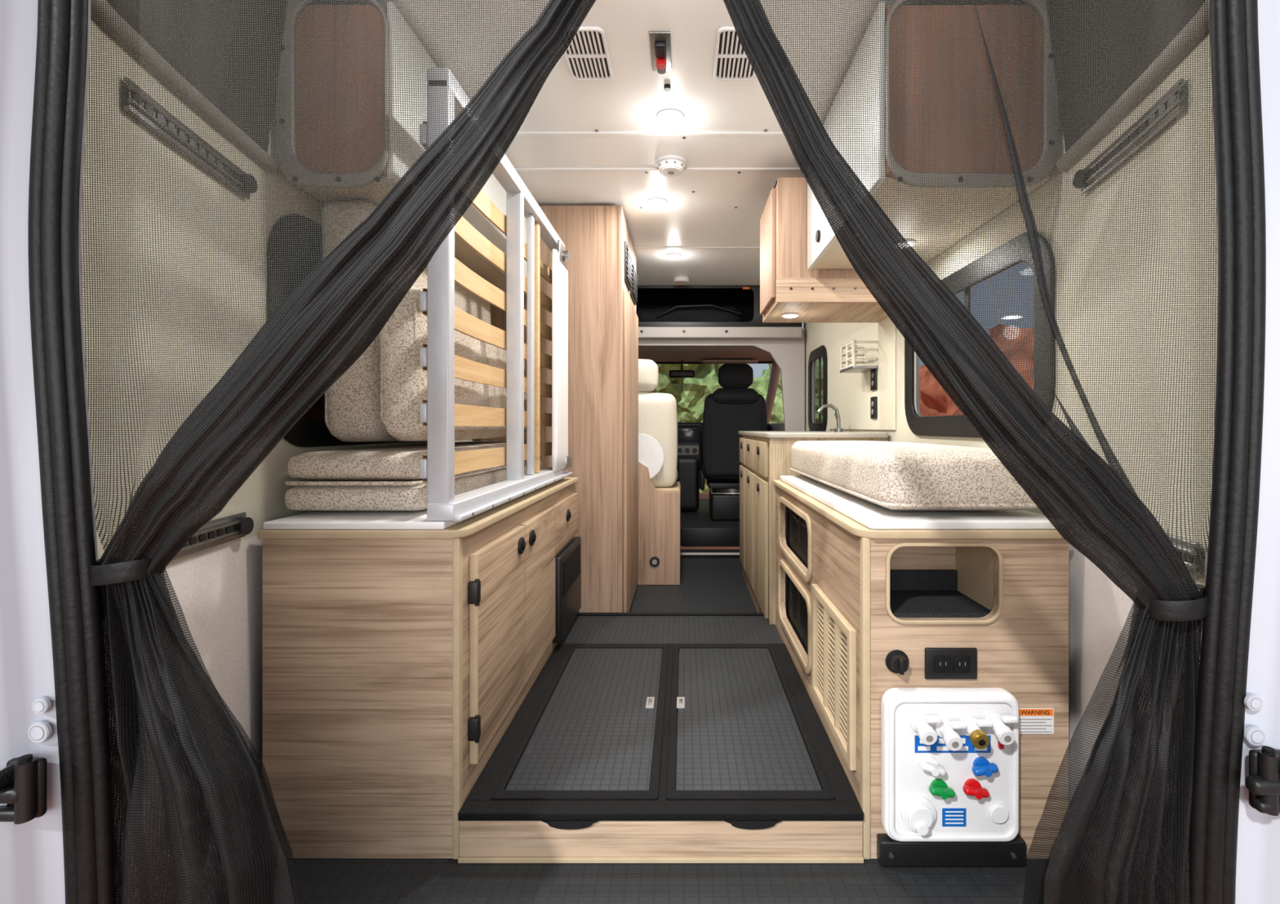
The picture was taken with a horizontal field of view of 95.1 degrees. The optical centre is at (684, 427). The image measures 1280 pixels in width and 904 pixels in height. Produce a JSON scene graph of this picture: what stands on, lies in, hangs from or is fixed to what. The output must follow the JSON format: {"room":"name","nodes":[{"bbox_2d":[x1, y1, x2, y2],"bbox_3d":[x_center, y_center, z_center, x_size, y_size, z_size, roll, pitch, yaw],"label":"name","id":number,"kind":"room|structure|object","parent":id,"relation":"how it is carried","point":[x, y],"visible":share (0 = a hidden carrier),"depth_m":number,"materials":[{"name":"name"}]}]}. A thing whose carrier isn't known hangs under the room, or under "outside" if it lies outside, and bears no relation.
{"room":"vehicle interior","nodes":[
{"label":"vehicle interior","id":0,"kind":"room"},
{"bbox_2d":[81,0,285,903],"bbox_3d":[-0.872,-0.040,1.051,0.063,1.960,0.602,0,0,-13],"label":"wall","id":1,"kind":"structure","parent":0,"point":[218,589],"depth_m":1.09,"materials":[{"name":"beige fabric"}]},
{"bbox_2d":[0,0,116,903],"bbox_3d":[-0.953,-0.010,0.623,0.160,2.100,0.492,0,0,33],"label":"door","id":2,"kind":"structure","parent":1,"relation":"in","point":[32,870],"depth_m":0.74,"materials":[{"name":"white metal"}]},
{"bbox_2d":[0,754,47,825],"bbox_3d":[-0.820,0.440,0.709,0.063,0.082,0.036,0,0,0],"label":"door hinge","id":3,"kind":"object","parent":2,"relation":"attached to","point":[24,780],"depth_m":0.70,"materials":[{"name":"black metal"}]},
{"bbox_2d":[27,720,52,743],"bbox_3d":[-0.810,0.383,0.734,0.026,0.026,0.007,0,0,0],"label":"grommet","id":4,"kind":"object","parent":2,"relation":"attached to","point":[38,732],"visible":1,"depth_m":0.73,"materials":[{"name":"white paint"}]},
{"bbox_2d":[31,697,51,715],"bbox_3d":[-0.808,0.350,0.734,0.020,0.020,0.007,0,0,0],"label":"grommet","id":5,"kind":"object","parent":2,"relation":"attached to","point":[42,705],"visible":1,"depth_m":0.73,"materials":[{"name":"white paint"}]},
{"bbox_2d":[27,0,115,903],"bbox_3d":[-0.785,-0.060,0.753,0.102,2.001,0.029,0,0,0],"label":"seal","id":6,"kind":"object","parent":2,"relation":"attached to","point":[61,51],"depth_m":0.74,"materials":[{"name":"black rubber"}]},
{"bbox_2d":[90,0,276,171],"bbox_3d":[-0.893,-0.605,1.050,0.050,0.036,0.594,0,0,-13],"label":"ledge","id":7,"kind":"object","parent":1,"relation":"attached to","point":[94,6],"visible":0.48,"depth_m":1.00,"materials":[{"name":"grey plastic"}]},
{"bbox_2d":[123,76,257,199],"bbox_3d":[-0.898,-0.515,1.074,0.034,0.052,0.359,0,0,-10],"label":"track rail","id":8,"kind":"object","parent":1,"relation":"attached to","point":[145,93],"visible":0.53,"depth_m":1.03,"materials":[{"name":"metal"}]},
{"bbox_2d":[170,512,253,561],"bbox_3d":[-0.903,0.205,1.097,0.033,0.052,0.282,0,0,-9],"label":"track rail","id":9,"kind":"object","parent":1,"relation":"attached to","point":[222,531],"visible":0.59,"depth_m":1.14,"materials":[{"name":"metal"}]},
{"bbox_3d":[-0.040,-0.760,0.805,1.520,0.016,0.016,0,0,0],"label":"curtain rod","id":10,"kind":"object","parent":1,"relation":"attached to","visible":0},
{"bbox_2d":[81,0,595,903],"bbox_3d":[-0.428,0.082,0.783,0.834,1.676,0.075,0,0,0],"label":"curtain","id":11,"kind":"object","parent":10,"relation":"hanging from","point":[335,313],"visible":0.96,"depth_m":0.78,"materials":[{"name":"black fabric"}]},
{"bbox_2d":[723,0,1217,903],"bbox_3d":[0.366,0.083,0.795,0.788,1.674,0.069,0,0,2],"label":"curtain","id":12,"kind":"object","parent":10,"relation":"hanging from","point":[1090,504],"visible":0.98,"depth_m":0.80,"materials":[{"name":"black fabric"}]},
{"bbox_2d":[266,94,479,521],"bbox_3d":[-0.975,-0.040,2.785,0.030,1.960,3.030,0,0,0],"label":"wall","id":13,"kind":"structure","parent":0,"point":[277,459],"depth_m":1.39,"materials":[{"name":"beige paint"}]},
{"bbox_2d":[291,245,322,292],"bbox_3d":[-0.980,-0.404,1.516,0.005,0.131,0.121,0,0,0],"label":"glass","id":14,"kind":"object","parent":13,"relation":"attached to","point":[296,255],"depth_m":1.50,"materials":[{"name":"black"}]},
{"bbox_2d":[302,393,324,420],"bbox_3d":[-0.980,-0.056,1.542,0.005,0.072,0.092,0,0,0],"label":"glass","id":15,"kind":"object","parent":13,"relation":"attached to","point":[316,411],"depth_m":1.56,"materials":[{"name":"black glass"}]},
{"bbox_2d":[266,213,427,447],"bbox_3d":[-0.954,-0.240,1.850,0.011,0.580,1.020,0,0,0],"label":"window","id":16,"kind":"structure","parent":13,"relation":"in","point":[305,433],"depth_m":1.43,"materials":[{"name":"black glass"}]},
{"bbox_2d":[275,0,526,295],"bbox_3d":[-0.816,-0.787,1.974,0.265,0.455,1.251,0,0,0],"label":"upper cabinet","id":17,"kind":"object","parent":13,"relation":"attached to","point":[492,188],"visible":0.43,"depth_m":1.36,"materials":[{"name":"brown wood"}]},
{"bbox_2d":[221,549,1107,903],"bbox_3d":[-0.040,0.960,2.600,1.880,0.040,3.800,0,0,0],"label":"floor","id":18,"kind":"structure","parent":0,"point":[708,584],"depth_m":1.21,"materials":[{"name":"grey rubber"}]},
{"bbox_2d":[257,477,581,859],"bbox_3d":[-0.686,0.581,1.935,0.464,0.717,1.360,0,0,0],"label":"storage cabinet","id":19,"kind":"object","parent":18,"relation":"on","point":[397,664],"visible":0.97,"depth_m":1.27,"materials":[{"name":"brown wood"}]},
{"bbox_2d":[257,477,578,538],"bbox_3d":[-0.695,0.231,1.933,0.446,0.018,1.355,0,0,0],"label":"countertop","id":20,"kind":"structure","parent":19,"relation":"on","point":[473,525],"depth_m":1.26,"materials":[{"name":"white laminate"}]},
{"bbox_2d":[262,477,565,529],"bbox_3d":[-0.716,0.213,1.921,0.392,0.016,1.318,0,0,0],"label":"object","id":21,"kind":"structure","parent":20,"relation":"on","point":[315,520],"depth_m":1.27,"materials":[{"name":"white plastic"}]},
{"bbox_2d":[284,441,542,511],"bbox_3d":[-0.768,0.129,1.930,0.333,0.149,1.188,0,0,0],"label":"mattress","id":22,"kind":"object","parent":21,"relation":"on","point":[386,478],"visible":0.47,"depth_m":1.35,"materials":[{"name":"beige fabric"}]},
{"bbox_2d":[320,200,376,258],"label":"cushion","id":23,"kind":"object","parent":22,"relation":"on","point":[364,204],"depth_m":1.46,"materials":[{"name":"beige fabric"}]},
{"bbox_2d":[324,334,402,442],"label":"cushion","id":24,"kind":"object","parent":22,"relation":"on","point":[353,403],"depth_m":1.47,"materials":[{"name":"beige fabric"}]},
{"bbox_2d":[378,285,427,441],"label":"cushion","id":25,"kind":"object","parent":22,"relation":"on","point":[403,335],"depth_m":1.40,"materials":[{"name":"beige fabric"}]},
{"bbox_2d":[454,282,490,324],"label":"cushion","id":26,"kind":"object","parent":22,"relation":"on","point":[464,300],"depth_m":2.13,"materials":[{"name":"beige fabric"}]},
{"bbox_2d":[454,329,506,408],"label":"cushion","id":27,"kind":"object","parent":22,"relation":"on","point":[466,393],"depth_m":1.79,"materials":[{"name":"beige fabric"}]},
{"bbox_2d":[454,426,506,440],"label":"cushion","id":28,"kind":"object","parent":22,"relation":"on","point":[461,433],"depth_m":1.81,"materials":[{"name":"beige fabric"}]},
{"bbox_2d":[419,67,572,521],"bbox_3d":[-0.526,-0.290,1.891,0.113,0.987,1.255,0,0,0],"label":"frame","id":29,"kind":"object","parent":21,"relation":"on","point":[440,413],"visible":0.88,"depth_m":1.76,"materials":[{"name":"metal"}]},
{"bbox_2d":[552,537,581,643],"bbox_3d":[-0.473,0.645,2.385,0.031,0.320,0.430,0,0,0],"label":"vent","id":30,"kind":"object","parent":19,"relation":"attached to","point":[568,559],"depth_m":2.29,"materials":[{"name":"black plastic"}]},
{"bbox_2d":[480,205,638,613],"bbox_3d":[-0.596,-0.033,3.039,0.659,1.944,0.802,0,0,0],"label":"tall cabinet","id":31,"kind":"object","parent":18,"relation":"on","point":[603,319],"visible":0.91,"depth_m":2.64,"materials":[{"name":"brown wood"}]},
{"bbox_2d":[624,240,631,290],"bbox_3d":[-0.274,-0.790,2.870,0.016,0.180,0.240,0,0,0],"label":"vent","id":32,"kind":"object","parent":31,"relation":"attached to","point":[628,260],"depth_m":2.80,"materials":[{"name":"black plastic"}]},
{"bbox_2d":[630,260,637,305],"bbox_3d":[-0.274,-0.790,3.200,0.016,0.180,0.280,0,0,0],"label":"vent","id":33,"kind":"object","parent":31,"relation":"attached to","point":[633,293],"depth_m":3.14,"materials":[{"name":"black plastic"}]},
{"bbox_2d":[637,359,680,585],"bbox_3d":[-0.312,0.255,3.763,0.576,1.368,0.594,0,0,0],"label":"seat","id":34,"kind":"object","parent":18,"relation":"on","point":[659,489],"visible":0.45,"depth_m":3.50,"materials":[{"name":"beige leather"}]},
{"bbox_2d":[457,613,863,863],"bbox_3d":[-0.050,0.882,1.942,0.874,0.114,1.375,0,0,0],"label":"platform","id":35,"kind":"object","parent":18,"relation":"on","point":[641,738],"visible":0.95,"depth_m":1.46,"materials":[{"name":"black rubber"}]},
{"bbox_2d":[638,346,784,546],"bbox_3d":[-0.040,0.125,5.330,1.910,1.590,2.140,0,0,0],"label":"cab","id":36,"kind":"object","parent":18,"relation":"on","point":[698,529],"visible":0.1,"depth_m":4.79,"materials":[{"name":"black plastic"}]},
{"bbox_2d":[668,360,694,377],"bbox_3d":[-0.020,-0.539,5.380,0.240,0.158,0.040,0,0,0],"label":"rearview mirror","id":37,"kind":"object","parent":36,"relation":"attached to","point":[672,374],"visible":1,"depth_m":5.36,"materials":[{"name":"black plastic"}]},
{"bbox_2d":[653,361,772,364],"bbox_3d":[-0.040,-0.620,5.495,1.782,0.040,0.090,0,0,0],"label":"trim","id":38,"kind":"structure","parent":36,"relation":"attached to","point":[656,362],"depth_m":5.49,"materials":[{"name":"black plastic"}]},
{"bbox_2d":[676,422,770,511],"bbox_3d":[-0.040,0.360,5.825,1.760,0.820,0.950,0,0,0],"label":"dashboard","id":39,"kind":"object","parent":36,"relation":"on","point":[690,435],"visible":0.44,"depth_m":5.37,"materials":[{"name":"black plastic"}]},
{"bbox_2d":[702,360,758,363],"bbox_3d":[0.420,-0.600,5.300,0.500,0.020,0.160,0,0,0],"label":"sun visor","id":40,"kind":"object","parent":36,"relation":"attached to","point":[704,361],"visible":0.99,"depth_m":5.23,"materials":[{"name":"grey plastic"}]},
{"bbox_2d":[698,363,767,520],"bbox_3d":[0.425,0.125,5.054,0.580,1.308,0.612,0,0,0],"label":"seat","id":41,"kind":"object","parent":36,"relation":"on","point":[734,408],"depth_m":4.79,"materials":[{"name":"black leather"}]},
{"bbox_2d":[638,328,804,555],"bbox_3d":[-0.040,0.102,4.225,1.820,1.635,0.050,0,0,0],"label":"frame","id":42,"kind":"object","parent":18,"relation":"on","point":[788,354],"visible":0.26,"depth_m":4.20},
{"bbox_2d":[638,327,802,338],"bbox_3d":[-0.040,-0.675,4.162,1.760,0.080,0.065,0,0,0],"label":"fascia","id":43,"kind":"object","parent":42,"relation":"attached to","point":[648,332],"visible":0.56,"depth_m":4.13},
{"bbox_2d":[738,431,888,625],"bbox_3d":[0.609,0.481,3.138,0.526,0.916,1.325,0,0,0],"label":"base cabinet","id":44,"kind":"object","parent":18,"relation":"on","point":[765,456],"visible":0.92,"depth_m":2.60,"materials":[{"name":"brown wood"}]},
{"bbox_2d":[738,431,888,438],"bbox_3d":[0.612,0.034,3.138,0.520,0.022,1.325,0,0,0],"label":"countertop","id":45,"kind":"structure","parent":44,"relation":"on","point":[766,434],"depth_m":2.48,"materials":[{"name":"laminate"}]},
{"bbox_2d":[817,404,843,431],"bbox_3d":[0.755,-0.051,3.046,0.135,0.147,0.095,0,0,0],"label":"sink faucet","id":46,"kind":"object","parent":45,"relation":"on","point":[837,415],"visible":0.98,"depth_m":3.01,"materials":[{"name":"metal"}]},
{"bbox_2d":[772,480,1068,867],"bbox_3d":[0.606,0.581,1.859,0.463,0.717,1.243,0,0,0],"label":"storage cabinet","id":47,"kind":"object","parent":18,"relation":"on","point":[849,594],"depth_m":1.27,"materials":[{"name":"brown wood"}]},
{"bbox_2d":[811,584,856,770],"bbox_3d":[0.390,0.618,1.517,0.032,0.315,0.398,0,0,0],"label":"vent","id":48,"kind":"object","parent":47,"relation":"attached to","point":[833,632],"depth_m":1.45,"materials":[{"name":"brown wood"}]},
{"bbox_2d":[885,649,908,675],"bbox_3d":[0.462,0.508,1.252,0.050,0.050,0.034,0,0,0],"label":"switch","id":49,"kind":"object","parent":47,"relation":"attached to","point":[896,661],"visible":1,"depth_m":1.25,"materials":[{"name":"black plastic"}]},
{"bbox_2d":[772,480,1062,538],"bbox_3d":[0.607,0.231,1.867,0.461,0.018,1.225,0,0,0],"label":"countertop","id":50,"kind":"structure","parent":47,"relation":"on","point":[851,526],"depth_m":1.26,"materials":[{"name":"white laminate"}]},
{"bbox_2d":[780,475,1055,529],"bbox_3d":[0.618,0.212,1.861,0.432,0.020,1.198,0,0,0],"label":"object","id":51,"kind":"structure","parent":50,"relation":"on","point":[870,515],"depth_m":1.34,"materials":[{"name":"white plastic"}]},
{"bbox_2d":[790,440,1037,511],"bbox_3d":[0.632,0.122,1.875,0.394,0.151,1.189,0,0,0],"label":"mattress","id":52,"kind":"object","parent":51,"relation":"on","point":[890,475],"visible":0.83,"depth_m":1.30,"materials":[{"name":"beige fabric"}]},
{"bbox_2d":[880,688,1018,842],"bbox_3d":[0.569,0.722,1.224,0.286,0.317,0.090,0,0,0],"label":"panel","id":53,"kind":"object","parent":47,"relation":"on","point":[949,757],"visible":1,"depth_m":1.24,"materials":[{"name":"white plastic"}]},
{"bbox_2d":[924,648,977,679],"bbox_3d":[0.579,0.512,1.263,0.113,0.068,0.012,0,0,0],"label":"power outlet","id":54,"kind":"object","parent":47,"relation":"attached to","point":[940,664],"visible":1,"depth_m":1.26,"materials":[{"name":"black plastic"}]},
{"bbox_2d":[933,656,951,673],"bbox_3d":[0.558,0.512,1.260,0.036,0.036,0.005,0,0,0],"label":"socket","id":55,"kind":"object","parent":54,"relation":"attached to","point":[942,664],"depth_m":1.26,"materials":[{"name":"black plastic"}]},
{"bbox_2d":[953,656,970,673],"bbox_3d":[0.600,0.512,1.260,0.036,0.036,0.005,0,0,0],"label":"socket","id":56,"kind":"object","parent":54,"relation":"attached to","point":[962,664],"depth_m":1.26,"materials":[{"name":"black plastic"}]},
{"bbox_2d":[1018,708,1053,734],"bbox_3d":[0.759,0.638,1.268,0.087,0.055,0.003,0,0,0],"label":"warning label","id":57,"kind":"object","parent":47,"relation":"attached to","point":[1031,721],"visible":0.98,"depth_m":1.27,"materials":[{"name":"white paper"}]},
{"bbox_2d":[323,0,1009,285],"bbox_3d":[-0.040,-1.035,2.490,1.880,0.030,3.380,0,0,0],"label":"ceiling","id":58,"kind":"structure","parent":0,"point":[632,100],"depth_m":1.98,"materials":[{"name":"plastic"}]},
{"bbox_2d":[307,0,325,4],"bbox_3d":[-0.910,-0.959,2.750,0.100,0.119,2.780,0,0,0],"label":"cove","id":59,"kind":"object","parent":58,"relation":"attached to","point":[317,0],"depth_m":1.40,"materials":[{"name":"laminate"}]},
{"bbox_2d":[564,26,613,80],"bbox_3d":[-0.265,-1.015,1.590,0.120,0.010,0.220,0,0,0],"label":"ceiling vent","id":60,"kind":"object","parent":58,"relation":"in","point":[587,57],"visible":0.74,"depth_m":1.59,"materials":[{"name":"white plastic"}]},
{"bbox_2d":[515,131,784,136],"bbox_3d":[-0.040,-1.017,2.020,1.640,0.006,0.024,0,0,0],"label":"rib","id":61,"kind":"object","parent":58,"relation":"attached to","point":[520,133],"visible":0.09,"depth_m":2.02,"materials":[{"name":"laminate"}]},
{"bbox_2d":[647,197,666,206],"bbox_3d":[-0.120,-1.015,2.630,0.088,0.010,0.088,0,0,0],"label":"ceiling light","id":62,"kind":"object","parent":58,"relation":"attached to","point":[655,202],"depth_m":2.62,"materials":[{"name":"white plastic"}]},
{"bbox_2d":[515,168,800,171],"bbox_3d":[-0.040,-1.017,2.300,1.640,0.006,0.024,0,0,0],"label":"rib","id":63,"kind":"object","parent":58,"relation":"attached to","point":[516,169],"depth_m":2.30,"materials":[{"name":"laminate"}]},
{"bbox_2d":[648,31,671,74],"bbox_3d":[-0.062,-1.005,1.580,0.055,0.030,0.160,0,0,0],"label":"latch","id":64,"kind":"object","parent":58,"relation":"in","point":[660,41],"visible":1,"depth_m":1.56,"materials":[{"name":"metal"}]},
{"bbox_2d":[657,109,684,124],"bbox_3d":[-0.045,-1.015,1.910,0.088,0.010,0.088,0,0,0],"label":"ceiling light","id":65,"kind":"object","parent":58,"relation":"attached to","point":[667,117],"depth_m":1.90,"materials":[{"name":"white plastic"}]},
{"bbox_2d":[654,155,687,177],"bbox_3d":[-0.050,-0.999,2.240,0.124,0.043,0.124,0,0,0],"label":"smoke detector","id":66,"kind":"object","parent":58,"relation":"attached to","point":[670,166],"visible":1,"depth_m":2.21,"materials":[{"name":"white plastic"}]},
{"bbox_2d":[666,253,681,258],"bbox_3d":[-0.060,-1.015,3.450,0.088,0.010,0.088,0,0,0],"label":"ceiling light","id":67,"kind":"object","parent":58,"relation":"attached to","point":[673,255],"depth_m":3.43,"materials":[{"name":"white plastic"}]},
{"bbox_2d":[673,275,688,284],"bbox_3d":[-0.020,-1.004,3.980,0.110,0.033,0.110,0,0,0],"label":"fire alarm","id":68,"kind":"object","parent":58,"relation":"attached to","point":[681,279],"visible":1,"depth_m":3.94,"materials":[{"name":"white plastic"}]},
{"bbox_2d":[633,246,759,248],"bbox_3d":[-0.040,-1.017,3.300,1.640,0.006,0.024,0,0,0],"label":"rib","id":69,"kind":"object","parent":58,"relation":"attached to","point":[634,247],"visible":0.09,"depth_m":3.29,"materials":[{"name":"metal"}]},
{"bbox_2d":[713,26,755,80],"bbox_3d":[0.145,-1.015,1.590,0.120,0.010,0.220,0,0,0],"label":"ceiling vent","id":70,"kind":"object","parent":58,"relation":"in","point":[731,63],"visible":0.71,"depth_m":1.61,"materials":[{"name":"white plastic"}]},
{"bbox_2d":[1008,0,1030,4],"bbox_3d":[0.830,-0.959,2.750,0.100,0.119,2.780,0,0,0],"label":"cove","id":71,"kind":"object","parent":58,"relation":"attached to","point":[1015,1],"depth_m":1.40,"materials":[{"name":"laminate"}]},
{"bbox_2d":[663,83,671,91],"bbox_3d":[-0.050,-1.014,1.740,0.020,0.012,0.020,0,0,0],"label":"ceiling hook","id":72,"kind":"object","parent":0,"point":[667,87],"depth_m":1.73,"materials":[{"name":"silver metal"}]},
{"bbox_2d":[636,288,753,304],"bbox_3d":[-0.040,-1.055,4.690,1.880,0.030,1.020,0,0,0],"label":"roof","id":73,"kind":"structure","parent":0,"point":[645,296],"depth_m":4.63,"materials":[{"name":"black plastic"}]},
{"bbox_2d":[635,285,802,327],"bbox_3d":[-0.040,-0.878,4.560,1.780,0.324,0.780,0,0,0],"label":"shelf","id":74,"kind":"object","parent":73,"relation":"attached to","point":[709,315],"visible":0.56,"depth_m":4.29,"materials":[{"name":"black plastic"}]},
{"bbox_2d":[803,93,1066,515],"bbox_3d":[0.890,-0.040,2.785,0.040,1.960,3.030,0,0,0],"label":"wall","id":75,"kind":"structure","parent":0,"point":[817,335],"depth_m":2.49,"materials":[{"name":"beige paint"}]},
{"bbox_2d":[808,345,826,431],"bbox_3d":[0.874,-0.240,3.835,0.011,0.560,0.510,0,0,0],"label":"window","id":76,"kind":"structure","parent":75,"relation":"in","point":[820,352],"depth_m":3.75,"materials":[{"name":"black rubber"}]},
{"bbox_2d":[760,177,888,322],"bbox_3d":[0.602,-0.705,2.398,0.532,0.470,0.434,0,0,0],"label":"upper cabinet","id":77,"kind":"object","parent":75,"relation":"attached to","point":[787,285],"visible":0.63,"depth_m":2.19,"materials":[{"name":"brown wood"}]},
{"bbox_2d":[781,312,799,318],"bbox_3d":[0.440,-0.465,2.420,0.072,0.010,0.072,0,0,0],"label":"ceiling light","id":78,"kind":"object","parent":77,"relation":"attached to","point":[788,315],"visible":1,"depth_m":2.40,"materials":[{"name":"white plastic"}]},
{"bbox_2d":[840,339,878,373],"bbox_3d":[0.812,-0.330,2.720,0.113,0.130,0.220,0,0,0],"label":"shelf","id":79,"kind":"object","parent":75,"relation":"attached to","point":[855,366],"depth_m":2.63,"materials":[{"name":"beige plastic"}]},
{"bbox_2d":[870,368,877,391],"bbox_3d":[0.863,-0.220,2.660,0.013,0.100,0.070,0,0,0],"label":"wall outlet","id":80,"kind":"object","parent":75,"relation":"attached to","point":[873,373],"depth_m":2.64,"materials":[{"name":"black plastic"}]},
{"bbox_2d":[870,396,877,418],"bbox_3d":[0.863,-0.090,2.660,0.013,0.100,0.070,0,0,0],"label":"wall outlet","id":81,"kind":"object","parent":75,"relation":"attached to","point":[873,401],"depth_m":2.64,"materials":[{"name":"black plastic"}]},
{"bbox_2d":[807,0,1057,270],"bbox_3d":[0.659,-0.787,1.760,0.418,0.455,0.821,0,0,0],"label":"upper cabinet","id":82,"kind":"object","parent":75,"relation":"attached to","point":[824,251],"visible":0.47,"depth_m":1.36,"materials":[{"name":"brown wood"}]},
{"bbox_2d":[905,239,915,246],"bbox_3d":[0.700,-0.585,1.860,0.072,0.010,0.072,0,0,0],"label":"ceiling light","id":83,"kind":"object","parent":82,"relation":"attached to","point":[913,244],"visible":0.15,"depth_m":1.83,"materials":[{"name":"white plastic"}]},
{"bbox_2d":[904,232,1055,438],"bbox_3d":[0.874,-0.235,1.840,0.011,0.530,0.920,0,0,0],"label":"window","id":84,"kind":"structure","parent":75,"relation":"in","point":[958,426],"depth_m":1.76,"materials":[{"name":"black plastic"}]},
{"bbox_2d":[1047,0,1217,903],"bbox_3d":[0.792,-0.040,1.051,0.063,1.960,0.602,0,0,13],"label":"wall","id":85,"kind":"structure","parent":0,"point":[1099,611],"depth_m":1.09,"materials":[{"name":"beige fabric"}]},
{"bbox_2d":[1072,78,1184,194],"bbox_3d":[0.820,-0.525,1.084,0.034,0.052,0.338,0,0,10],"label":"track rail","id":86,"kind":"object","parent":85,"relation":"attached to","point":[1171,89],"visible":0.48,"depth_m":1.05,"materials":[{"name":"metal"}]},
{"bbox_2d":[1056,0,1208,172],"bbox_3d":[0.813,-0.605,1.050,0.050,0.036,0.594,0,0,13],"label":"ledge","id":87,"kind":"object","parent":85,"relation":"attached to","point":[1202,8],"visible":0.44,"depth_m":1.01,"materials":[{"name":"grey plastic"}]},
{"bbox_2d":[1165,533,1200,577],"bbox_3d":[0.790,0.200,0.940,0.033,0.052,0.125,0,0,8],"label":"track rail","id":88,"kind":"object","parent":85,"relation":"attached to","point":[1170,538],"visible":0.15,"depth_m":0.90,"materials":[{"name":"metal"}]},
{"bbox_2d":[1192,0,1279,903],"bbox_3d":[0.865,-0.010,0.623,0.151,2.100,0.486,0,0,-33],"label":"door","id":89,"kind":"structure","parent":85,"relation":"in","point":[1258,847],"depth_m":0.74,"materials":[{"name":"white metal"}]},
{"bbox_2d":[1187,0,1266,903],"bbox_3d":[0.696,-0.060,0.753,0.092,2.000,0.029,0,0,0],"label":"seal","id":90,"kind":"object","parent":89,"relation":"attached to","point":[1233,24],"depth_m":0.74,"materials":[{"name":"black rubber"}]},
{"bbox_2d":[1244,693,1262,711],"bbox_3d":[0.716,0.346,0.734,0.020,0.020,0.007,0,0,0],"label":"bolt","id":91,"kind":"object","parent":89,"relation":"attached to","point":[1254,703],"visible":1,"depth_m":0.73,"materials":[{"name":"white paint"}]},
{"bbox_2d":[1244,725,1266,746],"bbox_3d":[0.718,0.388,0.734,0.024,0.024,0.007,0,0,0],"label":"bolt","id":92,"kind":"object","parent":89,"relation":"attached to","point":[1254,735],"visible":1,"depth_m":0.73,"materials":[{"name":"white paint"}]},
{"bbox_2d":[1245,746,1279,816],"bbox_3d":[0.713,0.430,0.709,0.062,0.082,0.036,0,0,0],"label":"door hinge","id":93,"kind":"object","parent":89,"relation":"attached to","point":[1263,781],"depth_m":0.70,"materials":[{"name":"black metal"}]},
{"label":"outside","id":94,"kind":"structure","parent":0,"visible":0},
{"bbox_2d":[680,493,739,549],"bbox_3d":[0.000,1.555,25.000,80.000,0.242,90.000,0,0,0],"label":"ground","id":95,"kind":"structure","parent":94,"point":[701,495],"depth_m":7.20,"materials":[{"name":"grey"}]},
{"bbox_2d":[647,364,697,422],"bbox_3d":[-0.983,-0.448,11.517,3.186,4.176,2.375,0,0,-5],"label":"tree","id":96,"kind":"object","parent":95,"relation":"on","point":[665,384],"visible":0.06,"depth_m":10.93,"materials":[{"name":"green plant"}]},
{"bbox_2d":[672,364,770,493],"bbox_3d":[0.790,-0.146,11.844,3.047,3.571,2.413,0,0,41],"label":"tree","id":97,"kind":"object","parent":95,"relation":"on","point":[704,383],"visible":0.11,"depth_m":11.11,"materials":[{"name":"green plant"}]},
{"bbox_2d":[754,357,822,423],"bbox_3d":[2.452,-0.296,11.584,2.570,3.873,2.889,0,0,19],"label":"tree","id":98,"kind":"object","parent":95,"relation":"on","point":[777,413],"visible":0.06,"depth_m":10.67,"materials":[{"name":"green plant"}]},
{"bbox_2d":[919,324,1034,417],"bbox_3d":[9.270,-0.919,13.004,3.640,5.318,34.035,0,0,0],"label":"rock cliff","id":99,"kind":"structure","parent":95,"relation":"on","point":[934,401],"depth_m":21.45,"materials":[{"name":"stone"}]},
{"bbox_3d":[0.900,-0.235,1.840,0.004,0.448,0.838,0,0,0],"label":"glass","id":100,"kind":"object","parent":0,"visible":0},
{"bbox_2d":[964,287,970,312],"bbox_3d":[0.892,-0.235,1.840,0.009,0.446,0.024,0,0,0],"label":"bar","id":101,"kind":"object","parent":100,"relation":"attached to","point":[965,297],"visible":0.02,"depth_m":1.83,"materials":[{"name":"black plastic"}]},
{"bbox_3d":[0.900,-0.240,3.835,0.004,0.478,0.428,0,0,0],"label":"glass","id":102,"kind":"object","parent":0,"visible":0},
{"bbox_2d":[818,357,821,422],"bbox_3d":[0.892,-0.240,3.835,0.009,0.476,0.024,0,0,0],"label":"bar","id":103,"kind":"object","parent":102,"relation":"attached to","point":[820,359],"visible":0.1,"depth_m":3.82,"materials":[{"name":"black plastic"}]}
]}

